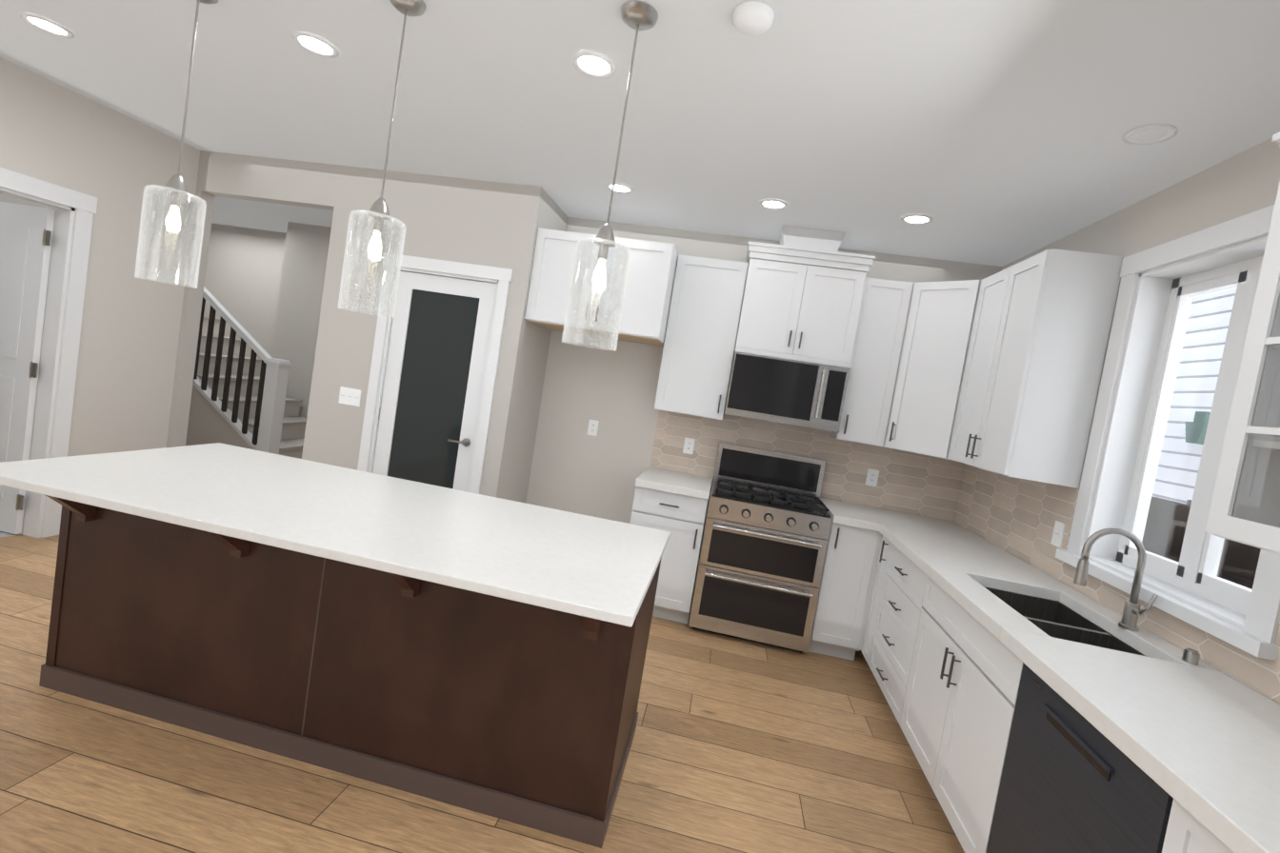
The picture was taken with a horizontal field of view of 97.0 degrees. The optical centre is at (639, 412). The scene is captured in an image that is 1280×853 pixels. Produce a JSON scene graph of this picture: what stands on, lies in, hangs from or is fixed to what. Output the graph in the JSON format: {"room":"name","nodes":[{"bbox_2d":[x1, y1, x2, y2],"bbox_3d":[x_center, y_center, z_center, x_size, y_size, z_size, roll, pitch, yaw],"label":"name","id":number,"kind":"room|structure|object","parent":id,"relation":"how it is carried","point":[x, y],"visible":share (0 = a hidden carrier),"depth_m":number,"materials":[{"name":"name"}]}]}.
{"room":"kitchen","nodes":[
{"label":"kitchen","id":0,"kind":"room"},
{"bbox_2d":[0,531,21,539],"bbox_3d":[-5.435,0.585,2.990,2.858,0.054,3.158,9,3,9],"label":"floor","id":1,"kind":"structure","parent":0,"point":[3,534],"depth_m":3.53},
{"bbox_2d":[0,57,199,456],"bbox_3d":[-4.111,-0.489,0.522,0.120,2.740,7.560,9,3,9],"label":"wall","id":2,"kind":"structure","parent":0,"point":[114,163],"depth_m":3.75,"materials":[{"name":"grey paint"}]},
{"bbox_2d":[0,201,55,534],"bbox_3d":[-4.118,-0.299,3.551,0.850,2.028,0.047,9,3,9],"label":"door","id":3,"kind":"structure","parent":2,"relation":"in","point":[26,234],"depth_m":3.49,"materials":[{"name":"white wood"}]},
{"bbox_2d":[0,167,98,538],"bbox_3d":[-3.734,-0.275,3.096,0.142,2.170,1.074,9,3,9],"label":"door frame","id":4,"kind":"structure","parent":2,"relation":"attached to","point":[69,263],"depth_m":3.52,"materials":[{"name":"white wood"}]},
{"bbox_2d":[203,223,283,359],"bbox_3d":[-5.011,-0.991,7.420,1.970,2.740,0.120,9,3,9],"label":"wall","id":5,"kind":"structure","parent":0,"point":[265,289],"depth_m":7.36,"materials":[{"name":"grey paint"}]},
{"bbox_2d":[0,150,523,494],"bbox_3d":[-3.605,-0.625,4.652,5.490,2.740,0.760,9,3,9],"label":"wall","id":6,"kind":"structure","parent":0,"point":[467,221],"depth_m":4.02,"materials":[{"name":"grey paint"}]},
{"bbox_2d":[338,386,361,406],"bbox_3d":[-2.065,-0.111,4.029,0.165,0.120,0.010,9,3,9],"label":"light switch","id":7,"kind":"object","parent":6,"relation":"attached to","point":[350,396],"visible":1,"depth_m":4.03,"materials":[{"name":"white plastic"}]},
{"bbox_2d":[372,270,497,491],"bbox_3d":[-1.497,0.079,3.955,0.748,2.056,0.098,9,3,9],"label":"pantry door","id":8,"kind":"structure","parent":6,"relation":"in","point":[429,410],"depth_m":3.96,"materials":[{"name":"white"}]},
{"bbox_2d":[357,252,513,494],"bbox_3d":[-1.478,0.034,3.994,0.948,2.172,0.142,9,3,9],"label":"door frame","id":9,"kind":"structure","parent":6,"relation":"attached to","point":[501,276],"depth_m":3.88,"materials":[{"name":"white wood"}]},
{"bbox_2d":[268,221,331,418],"bbox_3d":[-3.874,-0.765,6.535,0.710,2.740,0.120,9,3,9],"label":"wall","id":10,"kind":"structure","parent":0,"point":[304,254],"depth_m":6.47,"materials":[{"name":"grey paint"}]},
{"bbox_2d":[0,534,964,852],"bbox_3d":[-2.451,1.034,3.458,8.880,0.050,13.800,9,3,9],"label":"floor","id":11,"kind":"structure","parent":0,"point":[739,746],"depth_m":2.12,"materials":[{"name":"brown wood"}]},
{"bbox_2d":[185,286,306,459],"bbox_3d":[-4.108,-0.642,5.917,2.260,2.486,1.080,9,3,9],"label":"stairs","id":12,"kind":"structure","parent":11,"relation":"on","point":[239,399],"depth_m":5.45,"materials":[{"name":"grey paint"}]},
{"bbox_2d":[39,495,661,848],"bbox_3d":[-1.143,0.825,2.300,2.309,0.890,0.853,9,3,9],"label":"kitchen island","id":13,"kind":"object","parent":11,"relation":"on","point":[524,714],"visible":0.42,"depth_m":2.04,"materials":[{"name":"brown wood"}]},
{"bbox_2d":[0,442,670,626],"bbox_3d":[-1.081,0.373,2.213,2.335,0.030,0.990,9,3,9],"label":"island countertop","id":14,"kind":"structure","parent":13,"relation":"on","point":[590,567],"depth_m":2.00,"materials":[{"name":"stone"}]},
{"bbox_2d":[629,486,709,623],"bbox_3d":[0.185,0.951,4.019,0.484,0.878,0.652,9,3,9],"label":"base cabinet","id":15,"kind":"object","parent":11,"relation":"on","point":[680,518],"visible":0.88,"depth_m":3.72,"materials":[{"name":"white wood"}]},
{"bbox_2d":[635,466,712,499],"bbox_3d":[0.257,0.492,3.991,0.488,0.050,0.646,9,3,9],"label":"countertop","id":16,"kind":"structure","parent":15,"relation":"on","point":[675,482],"depth_m":3.78,"materials":[{"name":"stone"}]},
{"bbox_2d":[688,441,832,653],"bbox_3d":[0.823,0.891,3.879,0.766,1.210,0.704,9,3,9],"label":"range","id":17,"kind":"object","parent":11,"relation":"on","point":[768,526],"visible":1,"depth_m":3.62,"materials":[{"name":"silver metal"}]},
{"bbox_2d":[807,521,882,660],"bbox_3d":[1.341,1.143,3.840,0.322,0.878,0.652,9,3,9],"label":"base cabinet","id":18,"kind":"object","parent":11,"relation":"on","point":[847,583],"visible":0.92,"depth_m":3.56,"materials":[{"name":"white wood"}]},
{"bbox_2d":[861,535,890,664],"bbox_3d":[1.762,1.217,3.692,0.672,0.878,0.813,9,3,9],"label":"base cabinet","id":19,"kind":"object","parent":11,"relation":"on","point":[876,596],"visible":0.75,"depth_m":3.43,"materials":[{"name":"white wood"}]},
{"bbox_2d":[868,542,927,725],"bbox_3d":[1.648,1.237,2.980,0.671,0.878,0.626,9,3,9],"label":"base cabinet","id":20,"kind":"object","parent":11,"relation":"on","point":[901,607],"visible":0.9,"depth_m":2.98,"materials":[{"name":"white wood"}]},
{"bbox_2d":[900,576,1023,852],"bbox_3d":[1.528,1.257,2.230,0.672,0.878,0.890,9,3,9],"label":"base cabinet","id":21,"kind":"object","parent":11,"relation":"on","point":[961,694],"visible":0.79,"depth_m":2.16,"materials":[{"name":"white wood"}]},
{"bbox_2d":[819,498,1279,852],"bbox_3d":[1.447,0.874,2.221,0.937,0.252,3.786,9,3,9],"label":"countertop","id":22,"kind":"structure","parent":21,"relation":"on","point":[1200,743],"depth_m":1.64,"materials":[{"name":"stone"}]},
{"bbox_2d":[1073,527,1158,632],"bbox_3d":[1.772,0.618,2.110,0.240,0.367,0.106,9,3,9],"label":"faucet","id":23,"kind":"object","parent":22,"relation":"on","point":[1132,611],"visible":1,"depth_m":2.12,"materials":[{"name":"silver metal"}]},
{"bbox_2d":[1181,648,1199,665],"bbox_3d":[1.810,0.802,1.859,0.040,0.042,0.040,9,3,9],"label":"button","id":24,"kind":"object","parent":22,"relation":"on","point":[1190,656],"visible":1,"depth_m":1.85,"materials":[{"name":"silver metal"}]},
{"bbox_2d":[986,663,1173,852],"bbox_3d":[1.418,1.280,1.482,0.652,0.875,0.606,9,3,9],"label":"dishwasher","id":25,"kind":"object","parent":11,"relation":"on","point":[1072,780],"visible":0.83,"depth_m":1.53,"materials":[{"name":"black metal"}]},
{"bbox_2d":[1161,799,1233,852],"bbox_3d":[1.294,1.296,0.763,0.672,0.878,0.838,9,3,9],"label":"base cabinet","id":26,"kind":"object","parent":11,"relation":"on","point":[1187,832],"visible":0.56,"depth_m":1.16,"materials":[{"name":"white wood"}]},
{"bbox_2d":[480,184,568,503],"bbox_3d":[-0.880,-0.169,4.167,0.120,2.740,0.640,9,3,9],"label":"wall","id":27,"kind":"structure","parent":0,"point":[519,385],"depth_m":3.89,"materials":[{"name":"grey paint"}]},
{"bbox_2d":[0,0,1279,266],"bbox_3d":[-2.053,-1.749,3.309,9.200,0.100,14.020,9,3,9],"label":"ceiling","id":28,"kind":"structure","parent":0,"point":[987,131],"depth_m":2.40,"materials":[{"name":"grey paint"}]},
{"bbox_2d":[20,12,74,38],"bbox_3d":[-2.690,-1.754,2.570,0.170,0.008,0.170,9,3,9],"label":"recessed light","id":29,"kind":"object","parent":28,"relation":"in","point":[47,25],"visible":0.98,"depth_m":2.56,"materials":[{"name":"white plastic"}]},
{"bbox_2d":[134,0,219,288],"bbox_3d":[-1.712,-1.028,2.119,0.184,1.089,0.184,9,3,9],"label":"pendant light","id":30,"kind":"object","parent":28,"relation":"hanging from","point":[175,187],"visible":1,"depth_m":2.12,"materials":[{"name":"clear glass"}]},
{"bbox_2d":[292,31,339,58],"bbox_3d":[-1.354,-1.532,2.363,0.170,0.008,0.170,9,3,9],"label":"recessed light","id":31,"kind":"object","parent":28,"relation":"in","point":[314,44],"visible":1,"depth_m":2.36,"materials":[{"name":"white plastic"}]},
{"bbox_2d":[337,0,426,318],"bbox_3d":[-0.891,-0.892,1.992,0.184,1.089,0.184,9,3,9],"label":"pendant light","id":32,"kind":"object","parent":28,"relation":"hanging from","point":[378,211],"visible":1,"depth_m":1.98,"materials":[{"name":"clear glass"}]},
{"bbox_2d":[572,50,616,78],"bbox_3d":[-0.177,-1.337,2.180,0.170,0.008,0.170,9,3,9],"label":"recessed light","id":33,"kind":"object","parent":28,"relation":"in","point":[592,64],"visible":1,"depth_m":2.17,"materials":[{"name":"white plastic"}]},
{"bbox_2d":[561,0,658,350],"bbox_3d":[-0.086,-0.758,1.867,0.184,1.089,0.184,9,3,9],"label":"pendant light","id":34,"kind":"object","parent":28,"relation":"hanging from","point":[638,15],"visible":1,"depth_m":1.85,"materials":[{"name":"clear glass"}]},
{"bbox_2d":[606,182,633,193],"bbox_3d":[-0.127,-1.400,3.538,0.170,0.008,0.170,9,3,9],"label":"recessed light","id":35,"kind":"object","parent":28,"relation":"in","point":[619,188],"visible":0.79,"depth_m":3.53,"materials":[{"name":"white plastic"}]},
{"bbox_2d":[732,0,774,36],"bbox_3d":[0.351,-1.220,1.764,0.130,0.033,0.130,9,3,9],"label":"smoke detector","id":36,"kind":"object","parent":28,"relation":"attached to","point":[752,18],"visible":0.96,"depth_m":1.74,"materials":[{"name":"white plastic"}]},
{"bbox_2d":[759,199,787,209],"bbox_3d":[0.799,-1.246,3.394,0.170,0.008,0.170,9,3,9],"label":"recessed light","id":37,"kind":"object","parent":28,"relation":"in","point":[772,204],"visible":1,"depth_m":3.39,"materials":[{"name":"white plastic"}]},
{"bbox_2d":[900,214,933,224],"bbox_3d":[1.599,-1.113,3.269,0.170,0.008,0.170,9,3,9],"label":"recessed light","id":38,"kind":"object","parent":28,"relation":"in","point":[917,219],"visible":0.96,"depth_m":3.26,"materials":[{"name":"white plastic"}]},
{"bbox_2d":[1122,123,1177,144],"bbox_3d":[1.855,-1.009,2.061,0.150,0.008,0.150,9,3,9],"label":"recessed light","id":39,"kind":"object","parent":28,"relation":"in","point":[1149,134],"visible":0.98,"depth_m":2.06,"materials":[{"name":"white plastic"}]},
{"bbox_2d":[525,217,1001,594],"bbox_3d":[0.716,0.076,4.304,3.270,2.740,0.120,9,3,9],"label":"wall","id":40,"kind":"structure","parent":0,"point":[575,469],"depth_m":4.39,"materials":[{"name":"grey paint"}]},
{"bbox_2d":[586,420,599,436],"bbox_3d":[-0.367,0.123,4.413,0.075,0.120,0.008,9,3,9],"label":"outlet","id":41,"kind":"object","parent":40,"relation":"attached to","point":[592,429],"visible":1,"depth_m":4.41,"materials":[{"name":"white plastic"}]},
{"bbox_2d":[524,227,678,346],"bbox_3d":[-0.239,-0.871,4.048,0.933,0.633,0.632,9,3,9],"label":"upper cabinet","id":42,"kind":"object","parent":40,"relation":"attached to","point":[649,292],"visible":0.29,"depth_m":3.78,"materials":[{"name":"white painted wood"}]},
{"bbox_2d":[654,254,748,420],"bbox_3d":[0.443,-0.528,4.080,0.490,1.100,0.352,9,3,9],"label":"upper cabinet","id":43,"kind":"object","parent":40,"relation":"attached to","point":[701,332],"visible":1,"depth_m":3.94,"materials":[{"name":"white wood"}]},
{"bbox_2d":[734,225,875,368],"bbox_3d":[1.111,-0.787,3.941,0.822,0.871,0.402,9,3,9],"label":"upper cabinet","id":44,"kind":"object","parent":40,"relation":"attached to","point":[803,294],"visible":1,"depth_m":3.77,"materials":[{"name":"white wood"}]},
{"bbox_2d":[724,352,850,432],"bbox_3d":[1.006,-0.142,3.954,0.758,0.427,0.443,9,3,9],"label":"microwave","id":45,"kind":"object","parent":44,"relation":"attached to","point":[806,394],"visible":1,"depth_m":3.77,"materials":[{"name":"silver metal"}]},
{"bbox_2d":[650,410,962,520],"bbox_3d":[1.185,0.342,4.171,2.190,0.515,0.008,9,3,9],"label":"tile backsplash","id":46,"kind":"structure","parent":40,"relation":"attached to","point":[910,483],"depth_m":4.13,"materials":[{"name":"beige tile"}]},
{"bbox_2d":[682,437,695,454],"bbox_3d":[0.371,0.256,4.291,0.075,0.120,0.008,9,3,9],"label":"electrical outlet","id":47,"kind":"object","parent":46,"relation":"attached to","point":[689,445],"visible":1,"depth_m":4.29,"materials":[{"name":"white plastic"}]},
{"bbox_2d":[865,468,879,486],"bbox_3d":[1.678,0.473,4.088,0.075,0.120,0.008,9,3,9],"label":"electrical outlet","id":48,"kind":"object","parent":46,"relation":"attached to","point":[871,477],"visible":1,"depth_m":4.08,"materials":[{"name":"white plastic"}]},
{"bbox_2d":[828,277,913,446],"bbox_3d":[1.582,-0.339,3.903,0.305,1.100,0.352,9,3,9],"label":"upper cabinet","id":49,"kind":"object","parent":40,"relation":"attached to","point":[880,330],"visible":0.96,"depth_m":3.77,"materials":[{"name":"white wood"}]},
{"bbox_2d":[883,280,981,459],"bbox_3d":[2.020,-0.259,3.708,0.631,1.100,0.603,9,3,9],"label":"upper cabinet","id":50,"kind":"object","parent":40,"relation":"attached to","point":[932,361],"visible":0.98,"depth_m":3.57,"materials":[{"name":"white wood"}]},
{"bbox_2d":[954,138,1279,704],"bbox_3d":[1.756,0.466,-0.006,0.190,2.740,8.320,9,3,9],"label":"wall","id":51,"kind":"structure","parent":0,"point":[1244,183],"depth_m":2.31,"materials":[{"name":"grey paint"}]},
{"bbox_2d":[948,248,1124,488],"bbox_3d":[2.047,-0.220,3.037,0.364,1.100,0.711,9,3,9],"label":"upper cabinet","id":52,"kind":"object","parent":51,"relation":"attached to","point":[1040,334],"visible":1,"depth_m":2.71,"materials":[{"name":"white wood"}]},
{"bbox_2d":[951,463,1279,703],"bbox_3d":[1.969,0.573,2.131,0.008,0.515,3.800,9,3,9],"label":"tile backsplash","id":53,"kind":"structure","parent":51,"relation":"attached to","point":[1018,517],"depth_m":2.85,"materials":[{"name":"beige tile"}]},
{"bbox_2d":[1051,520,1065,548],"bbox_3d":[2.057,0.601,2.786,0.010,0.120,0.075,9,3,9],"label":"light switch","id":54,"kind":"object","parent":53,"relation":"attached to","point":[1058,534],"visible":1,"depth_m":2.78,"materials":[{"name":"white plastic"}]},
{"bbox_2d":[1055,204,1279,660],"bbox_3d":[2.134,0.021,2.133,0.245,1.435,1.055,9,3,9],"label":"window","id":55,"kind":"structure","parent":51,"relation":"in","point":[1162,286],"depth_m":2.35,"materials":[{"name":"white wood"}]},
{"bbox_2d":[1204,131,1279,554],"bbox_3d":[1.714,-0.169,0.972,0.368,1.108,1.170,9,3,9],"label":"upper cabinet","id":56,"kind":"object","parent":51,"relation":"attached to","point":[1245,508],"visible":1,"depth_m":1.52,"materials":[{"name":"white wood"}]},
{"label":"outside","id":57,"kind":"structure","parent":0,"visible":0},
{"bbox_2d":[1141,496,1260,589],"bbox_3d":[3.332,1.519,2.850,0.100,1.860,10.000,9,3,9],"label":"fence","id":58,"kind":"object","parent":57,"point":[1178,537],"depth_m":3.77,"materials":[{"name":"brown wood"}]},
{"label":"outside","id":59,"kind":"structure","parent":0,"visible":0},
{"bbox_2d":[1151,287,1236,503],"bbox_3d":[5.473,-0.954,1.935,0.250,7.500,11.000,9,3,9],"label":"siding","id":60,"kind":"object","parent":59,"point":[1178,423],"depth_m":6.16,"materials":[{"name":"white"}]}
]}

